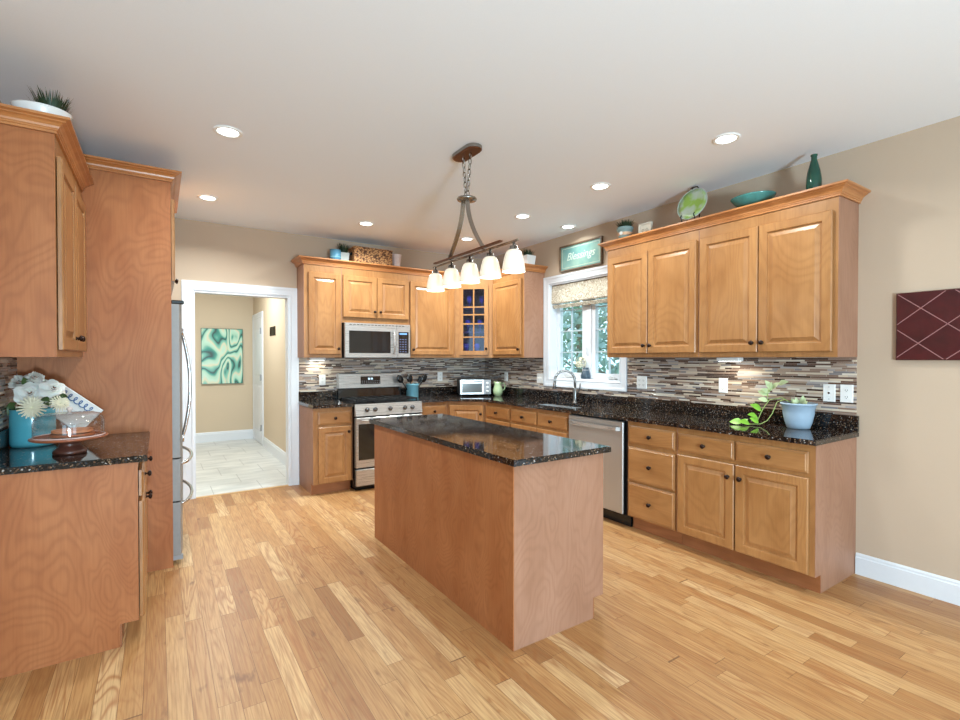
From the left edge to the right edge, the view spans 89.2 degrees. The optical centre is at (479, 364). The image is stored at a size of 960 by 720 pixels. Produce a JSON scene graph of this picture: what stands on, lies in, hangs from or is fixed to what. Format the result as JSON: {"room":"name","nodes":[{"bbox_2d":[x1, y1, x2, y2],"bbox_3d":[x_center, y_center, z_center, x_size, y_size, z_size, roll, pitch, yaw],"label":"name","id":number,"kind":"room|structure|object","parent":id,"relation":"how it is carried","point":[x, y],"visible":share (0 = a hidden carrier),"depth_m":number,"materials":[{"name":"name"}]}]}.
{"room":"kitchen","nodes":[
{"label":"kitchen","id":0,"kind":"room"},
{"bbox_2d":[195,294,252,432],"bbox_3d":[-5.125,-0.077,7.702,3.074,2.740,0.120,0,1,-33],"label":"wall","id":1,"kind":"structure","parent":0,"point":[218,407],"depth_m":8.19,"materials":[{"name":"beige paint"}]},
{"bbox_2d":[201,328,242,383],"bbox_3d":[-4.301,-0.133,8.150,0.618,0.922,0.034,0,1,-33],"label":"abstract painting","id":2,"kind":"object","parent":1,"relation":"attached to","point":[221,349],"visible":1,"depth_m":8.13,"materials":[{"name":"paint"}]},
{"bbox_2d":[196,429,252,442],"bbox_3d":[-5.088,1.213,7.661,2.834,0.160,0.016,0,1,-33],"label":"baseboard","id":3,"kind":"structure","parent":1,"relation":"attached to","point":[248,433],"depth_m":8.18,"materials":[{"name":"white paint"}]},
{"bbox_2d":[253,297,285,451],"bbox_3d":[-2.890,-0.069,6.994,0.120,2.740,3.522,0,1,-33],"label":"wall","id":4,"kind":"structure","parent":0,"point":[273,310],"depth_m":6.93,"materials":[{"name":"beige paint"}]},
{"bbox_2d":[252,311,263,446],"bbox_3d":[-3.654,0.226,8.016,0.035,2.125,0.930,0,1,-33],"label":"door","id":5,"kind":"structure","parent":4,"relation":"in","point":[257,319],"depth_m":7.96,"materials":[{"name":"white paint"}]},
{"bbox_2d":[263,437,285,465],"bbox_3d":[-2.678,1.226,6.564,0.016,0.160,2.520,0,1,-33],"label":"baseboard","id":6,"kind":"structure","parent":4,"relation":"attached to","point":[268,445],"depth_m":6.85,"materials":[{"name":"white paint"}]},
{"bbox_2d":[171,218,482,484],"bbox_3d":[-2.181,-0.048,5.280,5.326,2.740,0.120,0,1,-33],"label":"wall","id":7,"kind":"structure","parent":0,"point":[204,251],"depth_m":5.06,"materials":[{"name":"beige paint"}]},
{"bbox_2d":[181,280,298,499],"bbox_3d":[-2.471,0.251,5.092,1.090,2.147,0.160,0,1,-33],"label":"trim","id":8,"kind":"structure","parent":7,"relation":"attached to","point":[190,288],"depth_m":5.02,"materials":[{"name":"white paint"}]},
{"bbox_2d":[297,264,341,357],"bbox_3d":[-1.731,-0.561,5.286,0.398,0.979,0.353,0,1,-33],"label":"upper cabinet","id":9,"kind":"object","parent":7,"relation":"attached to","point":[319,300],"visible":1,"depth_m":5.17,"materials":[{"name":"brown wood"}]},
{"bbox_2d":[308,358,325,360],"bbox_3d":[-1.789,-0.055,5.370,0.170,0.032,0.070,0,1,-33],"label":"light","id":10,"kind":"object","parent":9,"relation":"attached to","point":[310,359],"visible":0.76,"depth_m":5.34,"materials":[{"name":"white plastic"}]},
{"bbox_2d":[341,267,408,324],"bbox_3d":[-1.230,-0.756,5.614,0.800,0.597,0.353,0,1,-33],"label":"upper cabinet","id":11,"kind":"object","parent":7,"relation":"attached to","point":[368,296],"visible":0.97,"depth_m":5.48,"materials":[{"name":"brown wood"}]},
{"bbox_2d":[342,322,409,357],"bbox_3d":[-1.213,-0.262,5.585,0.770,0.384,0.425,0,1,-33],"label":"microwave","id":12,"kind":"object","parent":11,"relation":"attached to","point":[359,340],"visible":1,"depth_m":5.42,"materials":[{"name":"silver metal"}]},
{"bbox_2d":[299,358,484,391],"bbox_3d":[-0.954,0.112,6.013,2.456,0.370,0.008,0,1,-33],"label":"backsplash","id":13,"kind":"structure","parent":7,"relation":"attached to","point":[452,369],"depth_m":5.96,"materials":[{"name":"tile"}]},
{"bbox_2d":[319,375,325,384],"bbox_3d":[-1.763,0.177,5.471,0.072,0.116,0.009,0,1,-33],"label":"wall outlet","id":14,"kind":"object","parent":13,"relation":"attached to","point":[322,378],"visible":1,"depth_m":5.47,"materials":[{"name":"white plastic"}]},
{"bbox_2d":[409,275,454,357],"bbox_3d":[-0.633,-0.570,6.009,0.628,0.979,0.353,0,1,-33],"label":"upper cabinet","id":15,"kind":"object","parent":7,"relation":"attached to","point":[431,314],"visible":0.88,"depth_m":5.87,"materials":[{"name":"brown wood"}]},
{"bbox_2d":[455,279,492,357],"bbox_3d":[-0.027,-0.573,6.254,0.650,0.979,0.611,0,1,-33],"label":"upper cabinet","id":16,"kind":"object","parent":7,"relation":"attached to","point":[471,335],"visible":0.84,"depth_m":6.05,"materials":[{"name":"brown wood"}]},
{"bbox_2d":[463,308,483,312],"bbox_3d":[-0.030,-0.698,6.248,0.622,0.015,0.600,0,1,-33],"label":"shelf","id":17,"kind":"object","parent":16,"relation":"attached to","point":[465,310],"depth_m":6.26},
{"bbox_2d":[463,332,483,334],"bbox_3d":[-0.030,-0.398,6.251,0.622,0.015,0.600,0,1,-33],"label":"shelf","id":18,"kind":"object","parent":16,"relation":"attached to","point":[464,333],"depth_m":6.18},
{"bbox_2d":[0,0,959,258],"bbox_3d":[-1.151,-1.419,2.047,7.546,0.080,13.910,0,1,-33],"label":"ceiling","id":19,"kind":"structure","parent":0,"point":[347,113],"depth_m":2.47,"materials":[{"name":"white paint"}]},
{"bbox_2d":[197,194,218,200],"bbox_3d":[-2.288,-1.400,4.103,0.160,0.008,0.160,0,1,-33],"label":"recessed light","id":20,"kind":"object","parent":19,"relation":"in","point":[201,196],"visible":1,"depth_m":4.09,"materials":[{"name":"white plastic"}]},
{"bbox_2d":[213,125,242,137],"bbox_3d":[-1.501,-1.386,2.909,0.160,0.008,0.160,0,1,-33],"label":"recessed light","id":21,"kind":"object","parent":19,"relation":"in","point":[222,130],"visible":1,"depth_m":2.90,"materials":[{"name":"white plastic"}]},
{"bbox_2d":[358,221,373,225],"bbox_3d":[-1.135,-1.409,4.889,0.160,0.008,0.160,0,1,-33],"label":"recessed light","id":22,"kind":"object","parent":19,"relation":"in","point":[363,223],"visible":1,"depth_m":4.88,"materials":[{"name":"white plastic"}]},
{"bbox_2d":[426,143,525,291],"bbox_3d":[-0.065,-0.963,3.169,0.144,0.859,1.076,0,1,-33],"label":"pendant light","id":23,"kind":"object","parent":19,"relation":"hanging from","point":[513,263],"visible":1,"depth_m":3.13,"materials":[{"name":"glass"}]},
{"bbox_2d":[486,249,494,256],"bbox_3d":[0.067,-0.628,2.979,0.060,0.144,0.059,0,1,-33],"label":"socket","id":24,"kind":"object","parent":23,"relation":"attached to","point":[490,254],"depth_m":2.96,"materials":[{"name":"silver"}]},
{"bbox_2d":[510,242,517,248],"bbox_3d":[0.197,-0.626,2.783,0.060,0.144,0.059,0,1,-33],"label":"socket","id":25,"kind":"object","parent":23,"relation":"attached to","point":[513,246],"depth_m":2.76,"materials":[{"name":"silver"}]},
{"bbox_2d":[514,214,530,218],"bbox_3d":[0.414,-1.406,4.637,0.160,0.008,0.160,0,1,-33],"label":"recessed light","id":26,"kind":"object","parent":19,"relation":"in","point":[518,216],"visible":1,"depth_m":4.64,"materials":[{"name":"white plastic"}]},
{"bbox_2d":[560,224,575,228],"bbox_3d":[0.914,-1.411,5.005,0.160,0.008,0.160,0,1,-33],"label":"recessed light","id":27,"kind":"object","parent":19,"relation":"in","point":[569,226],"visible":1,"depth_m":4.99,"materials":[{"name":"white plastic"}]},
{"bbox_2d":[590,182,610,189],"bbox_3d":[0.952,-1.397,3.829,0.160,0.008,0.160,0,1,-33],"label":"recessed light","id":28,"kind":"object","parent":19,"relation":"in","point":[597,186],"visible":1,"depth_m":3.83,"materials":[{"name":"white plastic"}]},
{"bbox_2d":[712,133,740,144],"bbox_3d":[1.522,-1.387,3.001,0.160,0.008,0.160,0,1,-33],"label":"recessed light","id":29,"kind":"object","parent":19,"relation":"in","point":[727,138],"visible":1,"depth_m":2.99,"materials":[{"name":"white plastic"}]},
{"bbox_2d":[0,438,959,719],"bbox_3d":[-1.134,1.389,2.164,7.426,0.060,13.790,0,1,-33],"label":"floor","id":30,"kind":"structure","parent":0,"point":[286,602],"depth_m":2.37,"materials":[{"name":"brown wood"}]},
{"bbox_2d":[0,456,152,678],"bbox_3d":[-2.142,0.912,2.598,0.663,0.883,0.911,0,1,-33],"label":"base cabinet","id":31,"kind":"object","parent":30,"relation":"on","point":[74,541],"visible":0.9,"depth_m":2.23,"materials":[{"name":"brown wood"}]},
{"bbox_2d":[0,427,149,474],"bbox_3d":[-2.138,0.405,2.585,0.637,0.132,0.928,0,1,-33],"label":"countertop","id":32,"kind":"structure","parent":31,"relation":"on","point":[120,448],"depth_m":2.37,"materials":[{"name":"stone"}]},
{"bbox_2d":[9,407,55,447],"bbox_3d":[-2.413,0.340,2.632,0.190,0.200,0.190,0,1,-33],"label":"flower vase","id":33,"kind":"object","parent":32,"relation":"on","point":[19,427],"visible":0.72,"depth_m":2.55,"materials":[{"name":"teal ceramic"}]},
{"bbox_2d":[6,371,69,418],"bbox_3d":[-2.348,0.179,2.584,0.364,0.282,0.184,0,1,3],"label":"bouquet","id":34,"kind":"object","parent":33,"relation":"in","point":[41,390],"visible":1,"depth_m":2.57,"materials":[{"name":"white plant"}]},
{"bbox_2d":[28,432,108,455],"bbox_3d":[-2.035,0.400,2.420,0.308,0.085,0.308,0,1,-33],"label":"cake stand","id":35,"kind":"object","parent":32,"relation":"on","point":[72,446],"visible":0.76,"depth_m":2.38,"materials":[{"name":"brown wood"}]},
{"bbox_2d":[31,407,105,440],"bbox_3d":[-2.035,0.285,2.419,0.286,0.143,0.286,0,1,-33],"label":"glass dome","id":36,"kind":"object","parent":35,"relation":"on","point":[69,409],"visible":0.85,"depth_m":2.39,"materials":[{"name":"glass"}]},
{"bbox_2d":[49,427,94,437],"bbox_3d":[-2.033,0.341,2.433,0.176,0.030,0.175,0,1,-33],"label":"cake","id":37,"kind":"object","parent":35,"relation":"on","point":[75,431],"visible":1,"depth_m":2.39,"materials":[{"name":"food"}]},
{"bbox_2d":[39,386,103,427],"bbox_3d":[-2.407,0.260,2.867,0.306,0.294,0.060,0,1,-23],"label":"plaque","id":38,"kind":"object","parent":32,"relation":"on","point":[77,402],"visible":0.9,"depth_m":2.88,"materials":[{"name":"ceramic"}]},
{"bbox_2d":[16,169,172,571],"bbox_3d":[-2.349,0.079,3.011,0.758,2.540,0.019,0,1,-33],"label":"panel","id":39,"kind":"object","parent":30,"relation":"on","point":[125,369],"visible":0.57,"depth_m":3.09,"materials":[{"name":"brown wood"}]},
{"bbox_2d":[171,300,193,560],"bbox_3d":[-2.542,0.456,3.463,0.870,1.775,0.904,0,1,-33],"label":"refrigerator","id":40,"kind":"object","parent":30,"relation":"on","point":[178,434],"visible":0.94,"depth_m":3.27,"materials":[{"name":"silver metal"}]},
{"bbox_2d":[196,485,288,498],"bbox_3d":[-2.444,1.321,5.063,0.870,0.006,0.040,0,1,-33],"label":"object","id":41,"kind":"structure","parent":30,"relation":"on","point":[281,485],"depth_m":5.04,"materials":[{"name":"brown wood"}]},
{"bbox_2d":[299,404,352,494],"bbox_3d":[-1.639,0.881,5.201,0.404,0.883,0.625,0,1,-33],"label":"base cabinet","id":42,"kind":"object","parent":30,"relation":"on","point":[325,434],"visible":0.99,"depth_m":4.99,"materials":[{"name":"brown wood"}]},
{"bbox_2d":[299,391,353,408],"bbox_3d":[-1.645,0.373,5.199,0.416,0.132,0.612,0,1,-33],"label":"countertop","id":43,"kind":"structure","parent":42,"relation":"on","point":[314,399],"depth_m":5.33,"materials":[{"name":"stone"}]},
{"bbox_2d":[337,372,421,490],"bbox_3d":[-1.115,0.712,5.481,0.765,1.215,0.713,0,1,-33],"label":"gas range","id":44,"kind":"object","parent":30,"relation":"on","point":[373,395],"visible":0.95,"depth_m":5.26,"materials":[{"name":"silver metal"}]},
{"bbox_2d":[340,399,420,404],"bbox_3d":[-1.121,0.414,5.487,0.765,0.019,0.540,0,1,-33],"label":"cooktop","id":45,"kind":"object","parent":44,"relation":"in","point":[355,401],"depth_m":5.30,"materials":[{"name":"black ceramic"}]},
{"bbox_2d":[421,401,446,414],"bbox_3d":[-0.669,0.874,5.840,0.361,0.883,0.625,0,1,-33],"label":"base cabinet","id":46,"kind":"object","parent":30,"relation":"on","point":[428,408],"visible":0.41,"depth_m":5.61,"materials":[{"name":"brown wood"}]},
{"bbox_2d":[447,401,485,421],"bbox_3d":[-0.064,0.871,6.086,0.915,0.883,0.880,0,1,-33],"label":"base cabinet","id":47,"kind":"object","parent":30,"relation":"on","point":[470,410],"visible":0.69,"depth_m":5.67,"materials":[{"name":"brown wood"}]},
{"bbox_2d":[401,386,858,445],"bbox_3d":[0.721,0.381,4.558,1.280,0.132,4.286,0,1,-33],"label":"countertop","id":48,"kind":"structure","parent":47,"relation":"on","point":[825,428],"depth_m":3.95,"materials":[{"name":"stone"}]},
{"bbox_2d":[406,383,418,396],"bbox_3d":[-0.812,0.318,5.914,0.160,0.165,0.160,0,1,-33],"label":"utensil crock","id":49,"kind":"object","parent":48,"relation":"on","point":[412,389],"visible":0.89,"depth_m":5.85,"materials":[{"name":"teal ceramic"}]},
{"bbox_2d":[397,375,406,389],"bbox_3d":[-0.903,0.258,5.853,0.198,0.260,0.024,0,1,-33],"label":"utensil","id":50,"kind":"object","parent":49,"relation":"in","point":[400,379],"visible":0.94,"depth_m":5.82,"materials":[{"name":"black plastic"}]},
{"bbox_2d":[457,378,490,395],"bbox_3d":[-0.066,0.289,6.182,0.400,0.215,0.306,0,1,-9],"label":"toaster oven","id":51,"kind":"object","parent":48,"relation":"on","point":[465,386],"visible":1,"depth_m":6.06,"materials":[{"name":"white metal"}]},
{"bbox_2d":[493,382,505,395],"bbox_3d":[0.243,0.309,6.125,0.144,0.176,0.124,0,1,33],"label":"pitcher","id":52,"kind":"object","parent":48,"relation":"on","point":[497,390],"visible":1,"depth_m":6.09,"materials":[{"name":"green ceramic"}]},
{"bbox_2d":[538,404,578,408],"bbox_3d":[0.810,0.530,4.986,0.358,0.173,0.758,0,1,-33],"label":"sink","id":53,"kind":"object","parent":48,"relation":"in","point":[538,404],"visible":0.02,"depth_m":5.24,"materials":[{"name":"metal"}]},
{"bbox_2d":[553,370,580,402],"bbox_3d":[0.920,0.233,5.125,0.289,0.353,0.076,0,1,11],"label":"faucet","id":54,"kind":"object","parent":48,"relation":"on","point":[575,392],"visible":1,"depth_m":5.11,"materials":[{"name":"silver metal"}]},
{"bbox_2d":[780,401,817,429],"bbox_3d":[2.149,0.346,3.279,0.214,0.172,0.214,0,1,-33],"label":"flower pot","id":55,"kind":"object","parent":48,"relation":"on","point":[796,416],"visible":0.95,"depth_m":3.21,"materials":[{"name":"ceramic"}]},
{"bbox_2d":[730,380,807,424],"bbox_3d":[2.001,0.267,3.385,0.466,0.318,0.139,0,1,32],"label":"trailing plant","id":56,"kind":"object","parent":55,"relation":"in","point":[764,391],"visible":0.91,"depth_m":3.42,"materials":[{"name":"green plant"}]},
{"bbox_2d":[374,424,602,650],"bbox_3d":[-0.048,0.905,3.213,0.664,0.883,1.763,0,1,-33],"label":"kitchen island","id":57,"kind":"object","parent":30,"relation":"on","point":[519,549],"visible":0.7,"depth_m":2.54,"materials":[{"name":"brown wood"}]},
{"bbox_2d":[369,414,610,466],"bbox_3d":[-0.076,0.448,3.200,0.654,0.030,1.852,0,1,-33],"label":"island countertop","id":58,"kind":"structure","parent":57,"relation":"on","point":[511,446],"depth_m":2.83,"materials":[{"name":"stone"}]},
{"bbox_2d":[486,402,510,426],"bbox_3d":[0.428,0.876,5.603,0.625,0.883,0.479,0,1,-33],"label":"base cabinet","id":59,"kind":"object","parent":30,"relation":"on","point":[500,414],"visible":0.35,"depth_m":5.42,"materials":[{"name":"brown wood"}]},
{"bbox_2d":[511,405,570,437],"bbox_3d":[0.806,0.883,5.029,0.625,0.883,0.893,0,1,-33],"label":"base cabinet","id":60,"kind":"object","parent":30,"relation":"on","point":[555,423],"visible":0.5,"depth_m":4.82,"materials":[{"name":"brown wood"}]},
{"bbox_2d":[569,413,631,526],"bbox_3d":[1.227,0.895,4.367,0.629,0.875,0.654,0,1,-33],"label":"dishwasher","id":61,"kind":"object","parent":30,"relation":"on","point":[613,433],"visible":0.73,"depth_m":4.07,"materials":[{"name":"metal"}]},
{"bbox_2d":[628,421,682,543],"bbox_3d":[1.546,0.897,3.907,0.625,0.883,0.449,0,1,-33],"label":"base cabinet","id":62,"kind":"object","parent":30,"relation":"on","point":[652,449],"visible":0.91,"depth_m":3.73,"materials":[{"name":"brown wood"}]},
{"bbox_2d":[677,428,856,592],"bbox_3d":[1.918,0.904,3.342,0.625,0.883,0.903,0,1,-33],"label":"base cabinet","id":63,"kind":"object","parent":30,"relation":"on","point":[785,511],"visible":0.97,"depth_m":3.06,"materials":[{"name":"brown wood"}]},
{"bbox_2d":[495,116,959,580],"bbox_3d":[2.885,-0.016,2.614,0.200,2.740,10.148,0,1,-33],"label":"wall","id":64,"kind":"structure","parent":0,"point":[908,452],"depth_m":2.95,"materials":[{"name":"beige paint"}]},
{"bbox_2d":[493,271,543,357],"bbox_3d":[0.437,-0.567,5.819,0.353,0.979,0.624,0,1,-33],"label":"upper cabinet","id":65,"kind":"object","parent":64,"relation":"attached to","point":[517,298],"visible":0.97,"depth_m":5.61,"materials":[{"name":"brown wood"}]},
{"bbox_2d":[291,255,547,278],"bbox_3d":[-0.628,-1.088,5.439,2.542,0.070,1.300,0,1,-33],"label":"crown molding","id":66,"kind":"structure","parent":65,"relation":"on","point":[299,260],"depth_m":5.44,"materials":[{"name":"brown wood"}]},
{"bbox_2d":[329,249,340,259],"bbox_3d":[-1.574,-1.184,5.322,0.122,0.125,0.122,0,1,-33],"label":"bowl","id":67,"kind":"object","parent":66,"relation":"on","point":[334,253],"visible":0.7,"depth_m":5.27,"materials":[{"name":"teal ceramic"}]},
{"bbox_2d":[341,252,348,260],"bbox_3d":[-1.514,-1.180,5.434,0.100,0.115,0.100,0,1,-33],"label":"square pot","id":68,"kind":"object","parent":66,"relation":"on","point":[344,256],"visible":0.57,"depth_m":5.39,"materials":[{"name":"grey ceramic"}]},
{"bbox_2d":[335,243,350,252],"bbox_3d":[-1.519,-1.295,5.435,0.185,0.114,0.193,0,1,-33],"label":"potted grass","id":69,"kind":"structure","parent":68,"relation":"on","point":[342,248],"depth_m":5.40,"materials":[{"name":"green plant"}]},
{"bbox_2d":[348,246,392,264],"bbox_3d":[-1.246,-1.217,5.579,0.461,0.185,0.215,0,1,-33],"label":"wicker basket","id":70,"kind":"object","parent":66,"relation":"on","point":[356,253],"visible":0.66,"depth_m":5.48,"materials":[{"name":"wicker"}]},
{"bbox_2d":[392,254,401,265],"bbox_3d":[-0.980,-1.206,5.737,0.128,0.160,0.128,0,1,-33],"label":"pot","id":71,"kind":"object","parent":66,"relation":"on","point":[396,258],"visible":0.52,"depth_m":5.69,"materials":[{"name":"white ceramic"}]},
{"bbox_2d":[523,254,535,264],"bbox_3d":[0.559,-1.182,5.583,0.130,0.115,0.130,0,1,-33],"label":"square pot","id":72,"kind":"object","parent":66,"relation":"on","point":[529,259],"visible":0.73,"depth_m":5.53,"materials":[{"name":"white ceramic"}]},
{"bbox_2d":[559,236,602,272],"bbox_3d":[1.069,-1.153,5.147,0.030,0.280,0.610,0,1,-33],"label":"wall sign","id":73,"kind":"object","parent":64,"relation":"attached to","point":[586,253],"visible":1,"depth_m":5.13,"materials":[{"name":"teal wood"}]},
{"bbox_2d":[543,265,627,391],"bbox_3d":[1.143,-0.367,5.188,0.172,1.246,1.196,0,1,-33],"label":"window","id":74,"kind":"structure","parent":64,"relation":"in","point":[553,331],"depth_m":5.27,"materials":[{"name":"white paint"}]},
{"bbox_2d":[551,276,606,308],"bbox_3d":[1.116,-0.758,5.166,0.047,0.261,0.992,0,1,-33],"label":"window shade","id":75,"kind":"object","parent":74,"relation":"attached to","point":[594,288],"visible":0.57,"depth_m":5.20,"materials":[{"name":"fabric"}]},
{"bbox_2d":[581,368,590,378],"bbox_3d":[1.135,0.096,5.191,0.104,0.118,0.104,0,1,-33],"label":"vase","id":76,"kind":"object","parent":74,"relation":"on","point":[585,374],"visible":1,"depth_m":5.15,"materials":[{"name":"blue glass"}]},
{"bbox_2d":[575,357,585,367],"bbox_3d":[1.092,0.009,5.245,0.121,0.172,0.123,0,1,6],"label":"flower","id":77,"kind":"object","parent":76,"relation":"in","point":[578,363],"visible":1,"depth_m":5.22,"materials":[{"name":"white plant"}]},
{"bbox_2d":[607,229,698,356],"bbox_3d":[1.529,-0.547,4.172,0.343,0.979,0.910,0,1,-33],"label":"upper cabinet","id":78,"kind":"object","parent":64,"relation":"attached to","point":[653,286],"visible":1,"depth_m":4.04,"materials":[{"name":"brown wood"}]},
{"bbox_2d":[598,179,870,250],"bbox_3d":[1.778,-1.068,3.780,0.351,0.070,1.954,0,1,-33],"label":"crown molding","id":79,"kind":"structure","parent":78,"relation":"on","point":[848,189],"depth_m":3.36,"materials":[{"name":"brown wood"}]},
{"bbox_2d":[617,226,632,238],"bbox_3d":[1.314,-1.170,4.392,0.146,0.120,0.146,0,1,-33],"label":"pot","id":80,"kind":"object","parent":79,"relation":"on","point":[623,231],"visible":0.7,"depth_m":4.34,"materials":[{"name":"blue ceramic"}]},
{"bbox_2d":[615,219,633,226],"bbox_3d":[1.316,-1.265,4.387,0.201,0.069,0.202,0,1,-33],"label":"potted grass","id":81,"kind":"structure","parent":80,"relation":"on","point":[626,223],"depth_m":4.34,"materials":[{"name":"green plant"}]},
{"bbox_2d":[638,221,652,232],"bbox_3d":[1.446,-1.168,4.238,0.028,0.120,0.128,0,1,-33],"label":"block","id":82,"kind":"object","parent":79,"relation":"on","point":[647,226],"visible":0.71,"depth_m":4.23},
{"bbox_2d":[680,186,699,221],"bbox_3d":[1.668,-1.247,3.807,0.152,0.290,0.122,0,1,-33],"label":"plate stand","id":83,"kind":"object","parent":79,"relation":"on","point":[695,186],"visible":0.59,"depth_m":3.81,"materials":[{"name":"black metal"}]},
{"bbox_2d":[677,188,706,219],"bbox_3d":[1.660,-1.251,3.800,0.067,0.246,0.254,0,1,-33],"label":"plate","id":84,"kind":"object","parent":83,"relation":"on","point":[695,200],"visible":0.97,"depth_m":3.81,"materials":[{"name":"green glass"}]},
{"bbox_2d":[730,190,776,207],"bbox_3d":[1.940,-1.141,3.452,0.251,0.084,0.296,0,1,-33],"label":"glass bowl","id":85,"kind":"object","parent":79,"relation":"on","point":[757,196],"visible":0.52,"depth_m":3.37,"materials":[{"name":"glass"}]},
{"bbox_2d":[806,154,821,189],"bbox_3d":[2.148,-1.219,3.125,0.088,0.248,0.088,0,1,-33],"label":"bottle vase","id":86,"kind":"object","parent":79,"relation":"on","point":[814,177],"visible":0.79,"depth_m":3.10,"materials":[{"name":"green glass"}]},
{"bbox_2d":[485,357,856,415],"bbox_3d":[1.250,0.122,4.908,0.008,0.376,4.264,0,1,-33],"label":"backsplash","id":87,"kind":"structure","parent":64,"relation":"attached to","point":[696,379],"depth_m":3.86,"materials":[{"name":"tile"}]},
{"bbox_2d":[537,373,542,382],"bbox_3d":[0.708,0.167,5.710,0.016,0.116,0.112,0,1,-33],"label":"light switch","id":88,"kind":"object","parent":87,"relation":"attached to","point":[539,375],"visible":1,"depth_m":5.71,"materials":[{"name":"white plastic"}]},
{"bbox_2d":[637,376,646,388],"bbox_3d":[1.504,0.169,4.509,0.009,0.116,0.112,0,1,-33],"label":"wall outlet","id":89,"kind":"object","parent":87,"relation":"attached to","point":[641,380],"visible":1,"depth_m":4.50,"materials":[{"name":"white plastic"}]},
{"bbox_2d":[719,378,727,392],"bbox_3d":[1.932,0.169,3.859,0.009,0.116,0.072,0,1,-33],"label":"wall outlet","id":90,"kind":"object","parent":87,"relation":"attached to","point":[723,382],"visible":1,"depth_m":3.85,"materials":[{"name":"white plastic"}]},
{"bbox_2d":[823,384,835,401],"bbox_3d":[2.333,0.192,3.248,0.010,0.116,0.072,0,1,-33],"label":"wall outlet","id":91,"kind":"object","parent":87,"relation":"attached to","point":[829,390],"visible":1,"depth_m":3.25,"materials":[{"name":"white plastic"}]},
{"bbox_2d":[840,384,852,402],"bbox_3d":[2.388,0.191,3.166,0.009,0.116,0.072,0,1,-33],"label":"wall outlet","id":92,"kind":"object","parent":87,"relation":"attached to","point":[846,391],"visible":1,"depth_m":3.16,"materials":[{"name":"white plastic"}]},
{"bbox_2d":[699,196,858,356],"bbox_3d":[2.032,-0.538,3.408,0.343,0.979,0.917,0,1,-33],"label":"upper cabinet","id":93,"kind":"object","parent":64,"relation":"attached to","point":[784,282],"visible":1,"depth_m":3.21,"materials":[{"name":"brown wood"}]},
{"bbox_2d":[717,357,742,361],"bbox_3d":[1.884,-0.035,3.662,0.070,0.032,0.170,0,1,-33],"label":"light","id":94,"kind":"object","parent":93,"relation":"attached to","point":[720,359],"visible":1,"depth_m":3.63,"materials":[{"name":"white plastic"}]},
{"bbox_2d":[855,552,959,605],"bbox_3d":[3.978,1.308,0.776,0.016,0.135,5.649,0,1,-33],"label":"baseboard","id":95,"kind":"structure","parent":64,"relation":"attached to","point":[932,585],"depth_m":2.90,"materials":[{"name":"white paint"}]},
{"bbox_2d":[896,288,959,359],"bbox_3d":[2.662,-0.222,2.743,0.028,0.401,0.492,0,1,-33],"label":"wall art","id":96,"kind":"object","parent":64,"relation":"attached to","point":[927,322],"visible":1,"depth_m":2.82,"materials":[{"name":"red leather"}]},
{"bbox_3d":[-2.788,-0.019,2.876,0.120,2.740,3.228,0,1,-33],"label":"wall","id":97,"kind":"structure","parent":0,"visible":0},
{"bbox_2d":[0,358,17,429],"bbox_3d":[-2.408,0.156,2.417,0.008,0.369,0.900,0,1,-33],"label":"backsplash","id":98,"kind":"structure","parent":97,"relation":"attached to","point":[8,366],"depth_m":2.58,"materials":[{"name":"tile"}]},
{"bbox_2d":[0,124,86,356],"bbox_3d":[-2.261,-0.536,2.503,0.355,1.001,0.911,0,1,-33],"label":"upper cabinet","id":99,"kind":"object","parent":97,"relation":"attached to","point":[43,305],"visible":1,"depth_m":2.16,"materials":[{"name":"brown wood"}]},
{"bbox_2d":[0,103,93,191],"bbox_3d":[-2.240,-1.069,2.473,0.363,0.064,0.974,0,1,-33],"label":"crown molding","id":100,"kind":"structure","parent":99,"relation":"on","point":[62,127],"depth_m":2.17,"materials":[{"name":"brown wood"}]},
{"bbox_2d":[10,100,71,119],"bbox_3d":[-2.033,-1.140,2.265,0.216,0.082,0.173,0,1,-33],"label":"bowl","id":101,"kind":"object","parent":100,"relation":"on","point":[33,105],"visible":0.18,"depth_m":2.20,"materials":[{"name":"ceramic"}]},
{"bbox_2d":[26,86,73,113],"bbox_3d":[-2.014,-1.205,2.279,0.187,0.122,0.195,0,1,-33],"label":"potted grass","id":102,"kind":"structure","parent":101,"relation":"in","point":[56,102],"depth_m":2.24,"materials":[{"name":"plant"}]},
{"bbox_2d":[171,200,177,294],"bbox_3d":[-2.591,-0.866,3.418,0.809,0.660,0.944,0,1,-33],"label":"upper cabinet","id":103,"kind":"object","parent":97,"relation":"attached to","point":[173,280],"visible":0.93,"depth_m":3.24,"materials":[{"name":"brown wood"}]},
{"bbox_2d":[84,154,181,212],"bbox_3d":[-2.572,-1.228,3.389,0.820,0.064,1.048,0,1,-33],"label":"crown molding","id":104,"kind":"structure","parent":103,"relation":"on","point":[93,162],"depth_m":3.08,"materials":[{"name":"brown wood"}]},
{"label":"outside","id":105,"kind":"structure","parent":0,"visible":0},
{"bbox_3d":[13.045,2.051,23.617,39.750,0.100,65.000,0,1,-33],"label":"ground","id":106,"kind":"structure","parent":105,"visible":0},
{"bbox_2d":[563,301,605,371],"bbox_3d":[1.868,-1.308,14.442,4.262,6.857,4.252,0,1,35],"label":"tree","id":107,"kind":"object","parent":106,"relation":"on","point":[569,318],"visible":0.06,"depth_m":14.09,"materials":[{"name":"green plant"}]},
{"bbox_2d":[563,298,615,372],"bbox_3d":[4.094,-2.059,19.998,5.280,8.221,5.386,0,1,-36],"label":"tree","id":108,"kind":"object","parent":106,"relation":"on","point":[577,326],"visible":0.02,"depth_m":20.08,"materials":[{"name":"green plant"}]},
{"bbox_2d":[563,297,618,373],"bbox_3d":[3.087,-0.830,9.896,3.292,6.012,3.388,0,1,17],"label":"tree","id":109,"kind":"object","parent":106,"relation":"on","point":[602,343],"visible":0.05,"depth_m":9.91,"materials":[{"name":"green plant"}]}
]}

